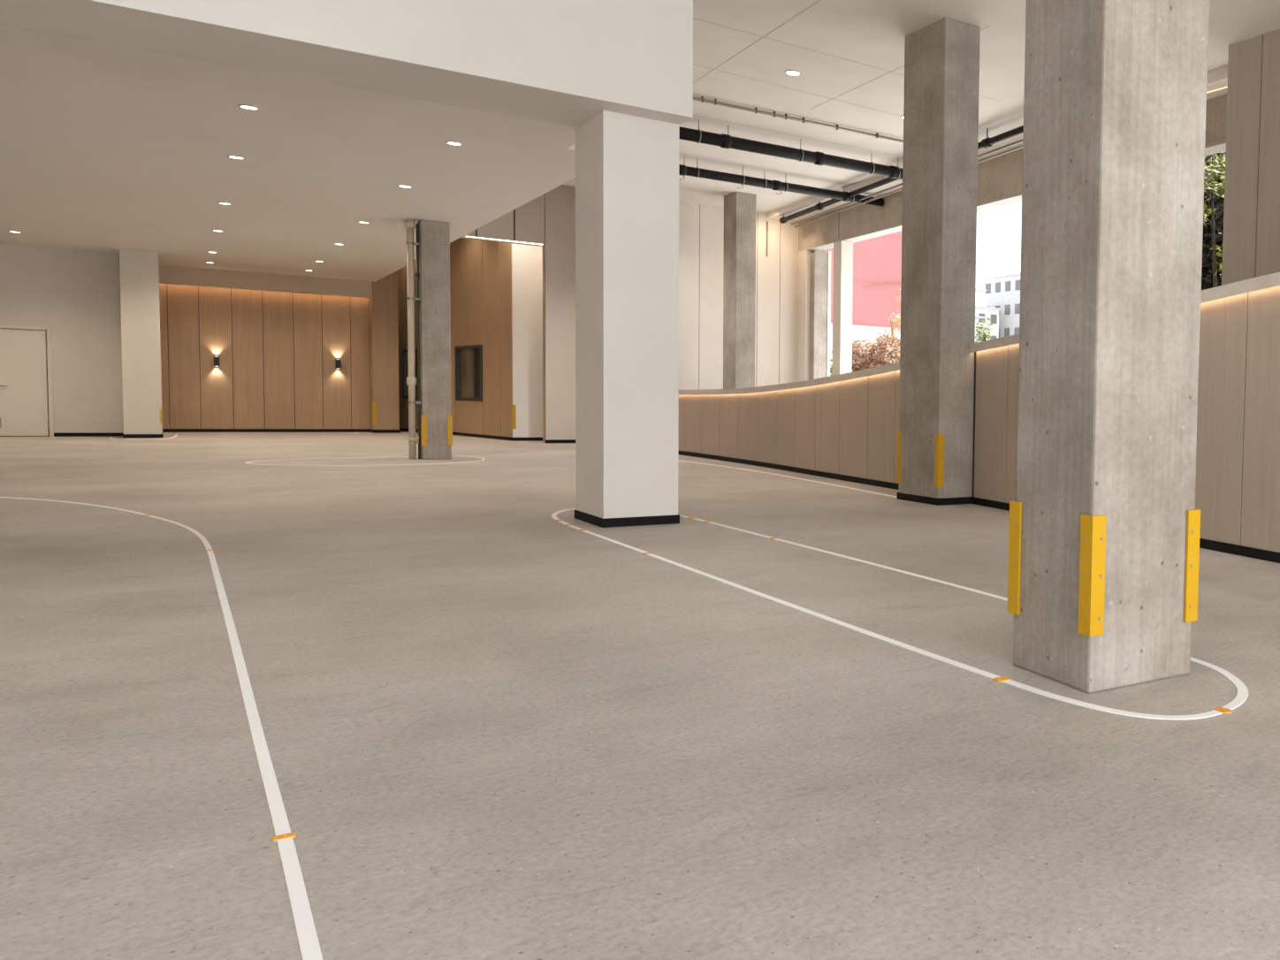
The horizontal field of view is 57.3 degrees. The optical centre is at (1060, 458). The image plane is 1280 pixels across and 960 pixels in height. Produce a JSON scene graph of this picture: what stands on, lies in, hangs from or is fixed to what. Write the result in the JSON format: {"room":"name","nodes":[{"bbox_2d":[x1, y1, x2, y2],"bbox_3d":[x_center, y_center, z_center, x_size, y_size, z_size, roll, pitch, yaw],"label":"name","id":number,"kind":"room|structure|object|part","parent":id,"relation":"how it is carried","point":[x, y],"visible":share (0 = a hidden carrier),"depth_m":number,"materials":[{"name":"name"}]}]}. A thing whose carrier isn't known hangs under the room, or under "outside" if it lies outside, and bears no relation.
{"room":"parking garage","nodes":[
{"label":"parking garage","id":0,"kind":"room"},
{"bbox_2d":[0,243,123,435],"bbox_3d":[-25.196,-2.599,21.959,8.250,4.270,0.250,-1,4,-40],"label":"wall","id":1,"kind":"structure","parent":0,"point":[73,293],"depth_m":23.96,"materials":[{"name":"beige paint"}]},
{"bbox_2d":[0,325,53,436],"bbox_3d":[-23.684,-1.727,23.159,1.920,2.470,0.162,-1,4,-40],"label":"door","id":2,"kind":"structure","parent":1,"relation":"in","point":[24,384],"depth_m":23.49,"materials":[{"name":"paint"}]},
{"bbox_2d":[53,433,123,436],"bbox_3d":[-25.177,-0.502,21.951,8.200,0.085,0.015,-1,4,-40],"label":"baseboard","id":3,"kind":"structure","parent":1,"relation":"attached to","point":[55,434],"depth_m":24.19,"materials":[{"name":"black plastic"}]},
{"bbox_2d":[119,249,163,438],"bbox_3d":[-21.489,-2.646,24.423,0.685,4.270,1.360,-1,4,-40],"label":"column","id":4,"kind":"structure","parent":0,"point":[139,270],"depth_m":23.91,"materials":[{"name":"beige paint"}]},
{"bbox_3d":[-21.536,-0.556,24.533,0.685,0.085,1.360,-1,4,-40],"label":"baseboard","id":5,"kind":"part","parent":4,"relation":"part of","materials":[{"name":"black plastic"}]},
{"bbox_2d":[159,283,370,428],"bbox_3d":[-21.943,-2.909,28.451,5.200,4.185,0.300,-1,4,-40],"label":"wall","id":6,"kind":"structure","parent":0,"point":[278,353],"depth_m":28.45,"materials":[{"name":"brown wood"}]},
{"bbox_2d":[213,356,219,365],"bbox_3d":[-22.436,-2.586,27.763,0.110,0.254,0.150,-1,4,-40],"label":"wall sconce","id":7,"kind":"object","parent":6,"relation":"attached to","point":[216,358],"visible":1,"depth_m":27.70,"materials":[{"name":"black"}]},
{"bbox_2d":[162,428,370,432],"bbox_3d":[-21.897,-0.770,28.452,5.200,0.085,0.030,-1,4,-40],"label":"baseboard","id":8,"kind":"structure","parent":6,"relation":"attached to","point":[163,430],"depth_m":28.57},
{"bbox_2d":[335,359,340,368],"bbox_3d":[-20.397,-2.671,29.478,0.110,0.254,0.150,-1,4,-40],"label":"wall sconce","id":9,"kind":"object","parent":6,"relation":"attached to","point":[338,361],"visible":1,"depth_m":29.42,"materials":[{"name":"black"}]},
{"bbox_2d":[0,25,576,281],"bbox_3d":[-17.574,-5.420,16.914,13.500,2.230,26.960,-1,4,-40],"label":"ceiling","id":10,"kind":"structure","parent":0,"point":[104,148],"depth_m":14.11,"materials":[{"name":"paint"}]},
{"bbox_2d":[217,202,231,205],"bbox_3d":[-13.872,-4.237,17.332,0.183,0.012,0.183,-1,4,-40],"label":"recessed light","id":11,"kind":"object","parent":10,"relation":"in","point":[225,203],"visible":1,"depth_m":17.34,"materials":[{"name":"beige plastic"}]},
{"bbox_2d":[227,155,244,159],"bbox_3d":[-10.903,-3.986,13.815,0.183,0.012,0.183,-1,4,-40],"label":"recessed light","id":12,"kind":"object","parent":10,"relation":"in","point":[230,156],"visible":1,"depth_m":13.80,"materials":[{"name":"beige plastic"}]},
{"bbox_2d":[238,104,259,110],"bbox_3d":[-8.797,-3.808,11.319,0.183,0.012,0.183,-1,4,-40],"label":"recessed light","id":13,"kind":"object","parent":10,"relation":"in","point":[243,106],"visible":1,"depth_m":11.31,"materials":[{"name":"beige plastic"}]},
{"bbox_2d":[159,265,372,297],"bbox_3d":[-21.547,-4.749,27.933,5.200,0.440,0.420,-1,4,-40],"label":"wall","id":14,"kind":"structure","parent":10,"relation":"attached to","point":[168,274],"depth_m":27.87,"materials":[{"name":"paint"}]},
{"bbox_2d":[397,184,411,188],"bbox_3d":[-9.749,-4.050,15.532,0.183,0.012,0.183,-1,4,-40],"label":"recessed light","id":15,"kind":"object","parent":10,"relation":"in","point":[400,186],"visible":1,"depth_m":15.51,"materials":[{"name":"beige plastic"}]},
{"bbox_2d":[445,141,462,145],"bbox_3d":[-7.411,-3.853,12.762,0.183,0.012,0.183,-1,4,-40],"label":"recessed light","id":16,"kind":"object","parent":10,"relation":"in","point":[455,143],"visible":1,"depth_m":12.76,"materials":[{"name":"beige plastic"}]},
{"bbox_2d":[397,237,512,437],"bbox_3d":[-16.836,-3.893,29.138,7.836,6.305,0.419,4,4,39],"label":"wall","id":17,"kind":"structure","parent":0,"point":[480,270],"depth_m":27.92,"materials":[{"name":"brown wood"}]},
{"bbox_2d":[403,349,417,398],"bbox_3d":[-18.574,-2.464,30.506,2.317,1.440,0.229,3,4,35],"label":"window","id":18,"kind":"structure","parent":17,"relation":"in","point":[405,352],"depth_m":31.05,"materials":[{"name":"brown metal"}]},
{"bbox_3d":[-18.971,-2.488,30.797,1.110,1.280,0.018,3,4,36],"label":"pane","id":19,"kind":"part","parent":18,"relation":"part of","materials":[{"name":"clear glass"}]},
{"bbox_2d":[454,344,482,401],"bbox_3d":[-16.109,-2.340,28.613,1.965,1.500,0.228,4,4,41],"label":"window","id":20,"kind":"structure","parent":17,"relation":"in","point":[468,359],"depth_m":28.64,"materials":[{"name":"brown metal"}]},
{"bbox_3d":[-16.406,-2.361,28.895,0.948,1.340,0.018,4,4,41],"label":"pane","id":21,"kind":"part","parent":20,"relation":"part of","materials":[{"name":"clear glass"}]},
{"bbox_2d":[399,427,575,442],"bbox_3d":[-15.957,-0.665,28.964,9.554,0.085,1.092,4,4,39],"label":"baseboard","id":22,"kind":"structure","parent":17,"relation":"attached to","point":[400,429],"depth_m":27.05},
{"bbox_2d":[460,184,575,440],"bbox_3d":[-13.397,-3.614,25.274,3.600,6.305,0.420,-1,4,-40],"label":"wall","id":23,"kind":"structure","parent":0,"point":[560,202],"depth_m":25.79,"materials":[{"name":"beige paint"}]},
{"bbox_2d":[465,236,542,244],"bbox_3d":[-13.298,-5.222,25.007,1.660,0.018,0.040,-1,4,-40],"label":"led strip","id":24,"kind":"object","parent":23,"relation":"attached to","point":[466,236],"visible":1,"depth_m":24.98,"materials":[{"name":"beige plastic"}]},
{"bbox_2d":[542,244,546,442],"bbox_3d":[-12.597,-2.825,25.894,0.405,4.870,0.190,-1,4,-40],"label":"trim","id":25,"kind":"structure","parent":23,"relation":"attached to","point":[544,333],"depth_m":25.75,"materials":[{"name":"brown wood"}]},
{"bbox_2d":[543,403,545,428],"bbox_3d":[-12.763,-1.052,25.815,0.010,0.630,0.090,-1,4,-40],"label":"guard","id":26,"kind":"object","parent":23,"relation":"attached to","point":[544,403],"visible":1,"depth_m":25.80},
{"bbox_2d":[511,243,542,437],"bbox_3d":[-13.884,-3.720,27.084,0.770,6.305,0.780,-1,4,-40],"label":"wall","id":27,"kind":"structure","parent":0,"point":[527,261],"depth_m":26.80,"materials":[{"name":"white paint"}]},
{"bbox_2d":[511,404,516,428],"bbox_3d":[-13.983,-1.071,26.709,0.072,0.620,0.072,-1,4,-40],"label":"guard","id":28,"kind":"object","parent":27,"relation":"attached to","point":[514,410],"visible":1,"depth_m":26.69,"materials":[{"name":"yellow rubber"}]},
{"bbox_2d":[0,431,1279,959],"bbox_3d":[-9.111,0.426,13.309,21.600,0.150,44.000,-1,4,-40],"label":"floor","id":29,"kind":"structure","parent":0,"point":[495,727],"depth_m":3.90,"materials":[{"name":"concrete"}]},
{"bbox_2d":[109,434,178,439],"bbox_3d":[-21.565,-0.519,24.587,1.220,0.004,2.845,-1,4,-40],"label":"floor marking","id":30,"kind":"object","parent":29,"relation":"on","point":[175,435],"depth_m":24.21,"materials":[{"name":"white paint"}]},
{"bbox_2d":[0,496,323,959],"bbox_3d":[-7.761,0.698,7.240,18.386,0.004,4.040,3,3,28],"label":"floor marking","id":31,"kind":"object","parent":29,"relation":"on","point":[308,942],"depth_m":3.21,"materials":[{"name":"white paint"}]},
{"bbox_2d":[272,832,295,841],"bbox_3d":[-2.154,1.049,2.896,0.052,0.006,0.032,-1,4,-40],"label":"tape mark","id":32,"kind":"object","parent":29,"relation":"on","point":[291,834],"visible":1,"depth_m":2.89,"materials":[{"name":"orange plastic"}]},
{"bbox_2d":[244,456,485,465],"bbox_3d":[-11.933,0.034,18.134,3.522,0.004,2.520,-1,4,-40],"label":"floor marking","id":33,"kind":"object","parent":29,"relation":"on","point":[483,459],"depth_m":17.43,"materials":[{"name":"white paint"}]},
{"bbox_2d":[368,270,400,433],"bbox_3d":[-19.895,-3.991,30.513,0.654,6.390,2.174,-1,4,-40],"label":"wall pier","id":34,"kind":"object","parent":29,"relation":"on","point":[383,305],"visible":0.56,"depth_m":29.75,"materials":[{"name":"brown wood"}]},
{"bbox_3d":[-19.965,-0.844,30.681,0.650,0.085,2.170,-1,4,-40],"label":"baseboard","id":35,"kind":"part","parent":34,"relation":"part of","materials":[{"name":"black plastic"}]},
{"bbox_2d":[416,219,452,459],"bbox_3d":[-11.378,-2.134,18.968,0.480,4.270,0.464,-1,4,-40],"label":"concrete column","id":36,"kind":"structure","parent":29,"relation":"on","point":[434,236],"depth_m":18.79,"materials":[{"name":"grey concrete"}]},
{"bbox_2d":[404,219,421,459],"bbox_3d":[-11.592,-2.125,18.700,0.220,4.270,0.164,-1,4,-40],"label":"downpipe","id":37,"kind":"object","parent":36,"relation":"attached to","point":[409,224],"visible":1,"depth_m":18.64,"materials":[{"name":"metal"}]},
{"bbox_2d":[415,223,421,458],"bbox_3d":[-11.540,-2.091,18.743,0.097,4.200,0.085,-1,4,-40],"label":"conduit","id":38,"kind":"object","parent":36,"relation":"attached to","point":[417,274],"visible":1,"depth_m":18.75,"materials":[{"name":"brown metal"}]},
{"bbox_2d":[574,109,679,527],"bbox_3d":[-4.258,-1.308,10.244,0.720,3.850,0.920,-1,4,-40],"label":"boxed column","id":39,"kind":"structure","parent":29,"relation":"on","point":[627,166],"depth_m":9.91,"materials":[{"name":"white paint"}]},
{"bbox_3d":[-4.300,0.571,10.343,0.720,0.085,0.920,-1,4,-40],"label":"baseboard","id":40,"kind":"part","parent":39,"relation":"part of","materials":[{"name":"black plastic"}]},
{"bbox_2d":[723,191,756,388],"bbox_3d":[-7.245,-3.026,23.537,0.470,5.755,0.700,-1,4,-40],"label":"concrete column","id":41,"kind":"structure","parent":29,"relation":"on","point":[740,209],"depth_m":23.26,"materials":[{"name":"grey concrete"}]},
{"bbox_2d":[678,459,896,497],"bbox_3d":[-5.172,0.221,17.437,0.411,0.004,10.158,-1,4,-40],"label":"floor line","id":42,"kind":"object","parent":29,"relation":"on","point":[678,460],"depth_m":16.06,"materials":[{"name":"white paint"}]},
{"bbox_2d":[551,508,1248,719],"bbox_3d":[-2.184,0.787,7.905,1.267,0.004,9.237,-1,4,-40],"label":"floor line","id":43,"kind":"object","parent":29,"relation":"on","point":[1242,695],"depth_m":5.23,"materials":[{"name":"white paint"}]},
{"bbox_2d":[896,17,980,505],"bbox_3d":[-1.519,-2.341,12.913,0.528,5.755,0.952,-1,4,-40],"label":"concrete column","id":44,"kind":"structure","parent":29,"relation":"on","point":[935,433],"depth_m":12.63,"materials":[{"name":"grey concrete"}]},
{"bbox_3d":[-1.580,0.489,13.065,0.520,0.085,0.940,-1,4,-40],"label":"baseboard","id":45,"kind":"part","parent":44,"relation":"part of","materials":[{"name":"black plastic"}]},
{"bbox_2d":[993,676,1011,682],"bbox_3d":[-0.263,0.996,4.720,0.080,0.006,0.059,-1,4,-40],"label":"tape mark","id":46,"kind":"object","parent":29,"relation":"on","point":[1001,679],"visible":1,"depth_m":4.71,"materials":[{"name":"orange plastic"}]},
{"bbox_2d":[1007,0,1209,693],"bbox_3d":[0.241,-1.875,4.781,0.658,5.755,0.656,-1,4,-40],"label":"concrete column","id":47,"kind":"structure","parent":29,"relation":"on","point":[1104,531],"depth_m":4.63,"materials":[{"name":"grey concrete"}]},
{"bbox_2d":[1213,707,1232,713],"bbox_3d":[0.669,1.038,4.308,0.055,0.006,0.069,-1,4,-40],"label":"tape mark","id":48,"kind":"object","parent":29,"relation":"on","point":[1222,710],"visible":1,"depth_m":4.30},
{"bbox_2d":[678,200,798,389],"bbox_3d":[-8.239,-3.128,25.063,4.200,5.755,0.300,-1,4,-40],"label":"wall","id":49,"kind":"structure","parent":0,"point":[701,226],"depth_m":24.90,"materials":[{"name":"beige paint"}]},
{"bbox_2d":[766,220,768,256],"bbox_3d":[-7.191,-5.382,25.570,0.030,0.850,0.029,-1,4,-40],"label":"wall rail","id":50,"kind":"object","parent":49,"relation":"attached to","point":[766,221],"visible":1,"depth_m":25.56,"materials":[{"name":"metal"}]},
{"bbox_2d":[766,196,857,221],"bbox_3d":[-5.748,-5.854,24.350,0.799,0.125,3.733,-1,4,-38],"label":"trim","id":51,"kind":"structure","parent":49,"relation":"attached to","point":[790,209],"depth_m":24.34,"materials":[{"name":"white paint"}]},
{"bbox_2d":[678,370,899,483],"bbox_3d":[-5.403,-0.749,18.853,0.455,1.781,12.996,-1,4,-38],"label":"wall","id":52,"kind":"structure","parent":0,"point":[850,427],"depth_m":17.15,"materials":[{"name":"beige wood"}]},
{"bbox_2d":[678,450,898,489],"bbox_3d":[-5.505,0.099,18.839,0.278,0.085,12.972,-1,4,-38],"label":"baseboard","id":53,"kind":"structure","parent":52,"relation":"attached to","point":[881,483],"depth_m":17.47,"materials":[{"name":"black plastic"}]},
{"bbox_2d":[678,362,899,395],"bbox_3d":[-5.379,-1.417,18.821,0.598,0.613,13.006,-1,4,-38],"label":"trim","id":54,"kind":"structure","parent":52,"relation":"attached to","point":[894,367],"depth_m":17.23,"materials":[{"name":"stone"}]},
{"bbox_2d":[797,250,810,381],"bbox_3d":[-6.303,-2.719,26.202,0.466,4.905,0.500,-1,4,-40],"label":"wall","id":55,"kind":"structure","parent":0,"point":[803,304],"depth_m":25.93,"materials":[{"name":"beige paint"}]},
{"bbox_2d":[798,139,1226,251],"bbox_3d":[-1.775,-4.776,20.081,0.340,0.045,15.490,-1,4,-37],"label":"trim","id":56,"kind":"structure","parent":55,"relation":"attached to","point":[1218,147],"depth_m":19.71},
{"bbox_2d":[562,0,1279,213],"bbox_3d":[-8.972,-5.816,12.981,21.600,0.845,44.000,-1,4,-40],"label":"ceiling","id":57,"kind":"structure","parent":0,"point":[872,33],"depth_m":14.51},
{"bbox_2d":[0,0,693,127],"bbox_3d":[-8.747,-4.069,6.022,12.920,1.905,1.180,-1,4,-40],"label":"ceiling beam","id":58,"kind":"structure","parent":57,"relation":"attached to","point":[560,62],"depth_m":8.62,"materials":[{"name":"white paint"}]},
{"bbox_2d":[678,156,883,205],"bbox_3d":[-6.589,-5.477,20.111,7.220,0.472,0.225,-1,4,-40],"label":"pipe","id":59,"kind":"object","parent":57,"relation":"hanging from","point":[683,170],"visible":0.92,"depth_m":20.76,"materials":[{"name":"black metal"}]},
{"bbox_2d":[679,119,902,179],"bbox_3d":[-5.317,-5.356,17.541,7.150,0.389,0.227,-1,4,-40],"label":"pipe","id":60,"kind":"object","parent":57,"relation":"hanging from","point":[723,140],"visible":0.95,"depth_m":17.97,"materials":[{"name":"black metal"}]},
{"bbox_2d":[784,69,801,76],"bbox_3d":[-3.712,-5.348,14.480,0.229,0.012,0.229,-1,4,-40],"label":"recessed light","id":61,"kind":"object","parent":57,"relation":"in","point":[792,72],"visible":1,"depth_m":14.47,"materials":[{"name":"beige plastic"}]},
{"bbox_2d":[693,96,903,143],"bbox_3d":[-4.731,-5.432,16.300,6.450,0.080,0.050,-1,4,-40],"label":"conduit","id":62,"kind":"object","parent":57,"relation":"attached to","point":[702,99],"visible":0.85,"depth_m":16.66,"materials":[{"name":"metal"}]},
{"bbox_2d":[693,0,1001,157],"bbox_3d":[-2.095,-5.280,13.681,6.200,0.012,9.762,-1,4,-40],"label":"trim","id":63,"kind":"structure","parent":57,"relation":"attached to","point":[819,0],"depth_m":14.38,"materials":[{"name":"grey metal"}]},
{"bbox_2d":[842,175,902,197],"bbox_3d":[-3.698,-5.670,21.703,0.780,0.125,2.100,-1,4,-40],"label":"trim","id":64,"kind":"structure","parent":57,"relation":"attached to","point":[854,186],"depth_m":21.66,"materials":[{"name":"white paint"}]},
{"bbox_2d":[779,125,1023,223],"bbox_3d":[-3.168,-5.480,20.049,0.152,0.308,12.530,-1,4,-35],"label":"pipe","id":65,"kind":"object","parent":57,"relation":"hanging from","point":[986,142],"visible":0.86,"depth_m":20.71,"materials":[{"name":"black metal"}]},
{"bbox_2d":[1206,65,1227,99],"bbox_3d":[1.854,-5.147,14.632,0.620,0.183,4.500,-1,4,-40],"label":"trim","id":66,"kind":"structure","parent":57,"relation":"attached to","point":[1217,79],"depth_m":14.05,"materials":[{"name":"white paint"}]},
{"bbox_2d":[798,93,1226,250],"bbox_3d":[-1.780,-5.200,20.046,0.300,0.805,15.488,-1,4,-37],"label":"lintel","id":67,"kind":"object","parent":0,"point":[1001,176],"visible":0.17,"depth_m":21.87,"materials":[{"name":"paint"}]},
{"bbox_2d":[790,138,1023,227],"bbox_3d":[-2.950,-5.325,20.263,0.157,0.082,12.569,-1,4,-35],"label":"conduit","id":68,"kind":"object","parent":67,"relation":"attached to","point":[1020,140],"visible":0.4,"depth_m":21.27,"materials":[{"name":"metal"}]},
{"bbox_2d":[971,285,1279,552],"bbox_3d":[2.316,-0.467,7.833,0.266,2.715,12.140,-1,4,-33],"label":"wall","id":69,"kind":"structure","parent":0,"point":[1238,478],"depth_m":8.99,"materials":[{"name":"beige wood"}]},
{"bbox_2d":[969,271,1279,352],"bbox_3d":[2.347,-1.429,7.783,0.407,0.958,12.151,-1,4,-33],"label":"trim","id":70,"kind":"structure","parent":69,"relation":"attached to","point":[1270,280],"depth_m":8.92,"materials":[{"name":"stone"}]},
{"bbox_2d":[971,496,1279,563],"bbox_3d":[2.203,0.847,7.845,0.087,0.085,12.145,-1,4,-33],"label":"baseboard","id":71,"kind":"structure","parent":69,"relation":"attached to","point":[1271,556],"depth_m":8.99,"materials":[{"name":"black plastic"}]},
{"bbox_2d":[1221,29,1279,285],"bbox_3d":[4.829,-2.050,10.063,0.300,5.755,8.360,-1,4,-40],"label":"wall","id":72,"kind":"structure","parent":0,"point":[1251,240],"depth_m":12.74,"materials":[{"name":"beige wood"}]},
{"bbox_3d":[0.224,-0.162,17.510,1.490,1.000,22.450,-1,4,-40],"label":"sill","id":73,"kind":"structure","parent":0,"visible":0},
{"bbox_2d":[809,249,830,380],"bbox_3d":[-5.974,-3.199,25.948,0.435,3.905,0.240,-1,4,-40],"label":"concrete post","id":74,"kind":"object","parent":73,"relation":"on","point":[820,260],"visible":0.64,"depth_m":25.83,"materials":[{"name":"grey concrete"}]},
{"bbox_3d":[-5.793,-3.198,26.008,0.080,3.905,0.100,-1,4,-40],"label":"edge trim","id":75,"kind":"part","parent":74,"relation":"part of","materials":[{"name":"white"}]},
{"bbox_2d":[831,240,853,375],"bbox_3d":[-5.126,-3.105,24.520,0.322,3.905,0.420,-1,4,-40],"label":"window post","id":76,"kind":"object","parent":73,"relation":"on","point":[842,250],"visible":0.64,"depth_m":24.35,"materials":[{"name":"white paint"}]},
{"label":"outside","id":77,"kind":"structure","parent":0,"visible":0},
{"bbox_3d":[33.673,-2.654,93.765,147.600,0.280,220.000,-1,4,-40],"label":"ground","id":78,"kind":"structure","parent":77,"visible":0},
{"bbox_2d":[830,358,832,375],"bbox_3d":[-7.098,-1.770,31.949,0.731,2.574,0.765,-1,4,-40],"label":"shrub","id":79,"kind":"object","parent":78,"relation":"on","point":[831,368],"visible":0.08,"depth_m":31.81,"materials":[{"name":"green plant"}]},
{"bbox_2d":[825,230,901,374],"bbox_3d":[-18.096,-11.190,58.827,20.500,18.120,9.700,-1,4,-40],"label":"building","id":80,"kind":"structure","parent":78,"relation":"on","point":[877,262],"depth_m":59.18,"materials":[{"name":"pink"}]},
{"bbox_2d":[831,329,900,372],"bbox_3d":[-7.079,-2.830,38.965,2.910,3.967,2.148,1,3,-5],"label":"shrub","id":81,"kind":"object","parent":78,"relation":"on","point":[872,361],"visible":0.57,"depth_m":38.53,"materials":[{"name":"orange plant"}]},
{"bbox_2d":[888,289,900,361],"bbox_3d":[-6.365,-4.018,42.443,1.221,5.996,1.182,-1,4,-40],"label":"tree","id":82,"kind":"object","parent":78,"relation":"on","point":[898,299],"visible":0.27,"depth_m":42.34,"materials":[{"name":"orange plant"}]},
{"bbox_2d":[975,260,987,319],"bbox_3d":[-8.241,-11.207,96.567,1.800,14.400,2.000,-1,4,-40],"label":"mast","id":83,"kind":"object","parent":78,"relation":"on","point":[978,262],"visible":0.18,"depth_m":95.94,"materials":[{"name":"white metal"}]},
{"bbox_3d":[-8.200,-13.064,96.470,1.800,0.120,2.000,-1,4,-40],"label":"cross arm","id":84,"kind":"part","parent":83,"relation":"part of"},
{"bbox_3d":[-8.144,-15.560,96.339,1.800,0.120,2.000,-1,4,-40],"label":"cross arm","id":85,"kind":"part","parent":83,"relation":"part of"},
{"bbox_3d":[-8.089,-18.056,96.208,1.800,0.120,2.000,-1,4,-40],"label":"cross arm","id":86,"kind":"part","parent":83,"relation":"part of"},
{"bbox_2d":[974,317,993,342],"bbox_3d":[-2.793,-2.999,38.640,1.374,4.519,2.228,0,3,-22],"label":"shrub","id":87,"kind":"object","parent":78,"relation":"on","point":[979,332],"visible":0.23,"depth_m":39.00,"materials":[{"name":"green plant"}]},
{"bbox_2d":[974,305,1001,341],"bbox_3d":[-11.983,-9.576,103.224,7.300,10.520,10.300,-1,4,-40],"label":"building","id":88,"kind":"structure","parent":78,"relation":"on","point":[992,313],"depth_m":100.64,"materials":[{"name":"white concrete"}]},
{"bbox_2d":[982,272,1020,337],"bbox_3d":[-2.708,-11.184,105.368,8.300,13.920,6.800,-1,4,-40],"label":"building","id":89,"kind":"structure","parent":78,"relation":"on","point":[1002,292],"depth_m":102.22,"materials":[{"name":"white concrete"}]},
{"bbox_2d":[1201,151,1225,289],"bbox_3d":[3.924,-3.819,24.446,4.660,7.960,6.422,3,3,27],"label":"tree","id":90,"kind":"object","parent":78,"relation":"on","point":[1207,267],"visible":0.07,"depth_m":22.85,"materials":[{"name":"green plant"}]},
{"bbox_2d":[1203,152,1225,287],"bbox_3d":[3.064,-3.025,21.442,1.487,6.635,1.681,-1,4,-40],"label":"tree","id":91,"kind":"object","parent":78,"relation":"on","point":[1207,169],"visible":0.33,"depth_m":21.35,"materials":[{"name":"green plant"}]}
]}

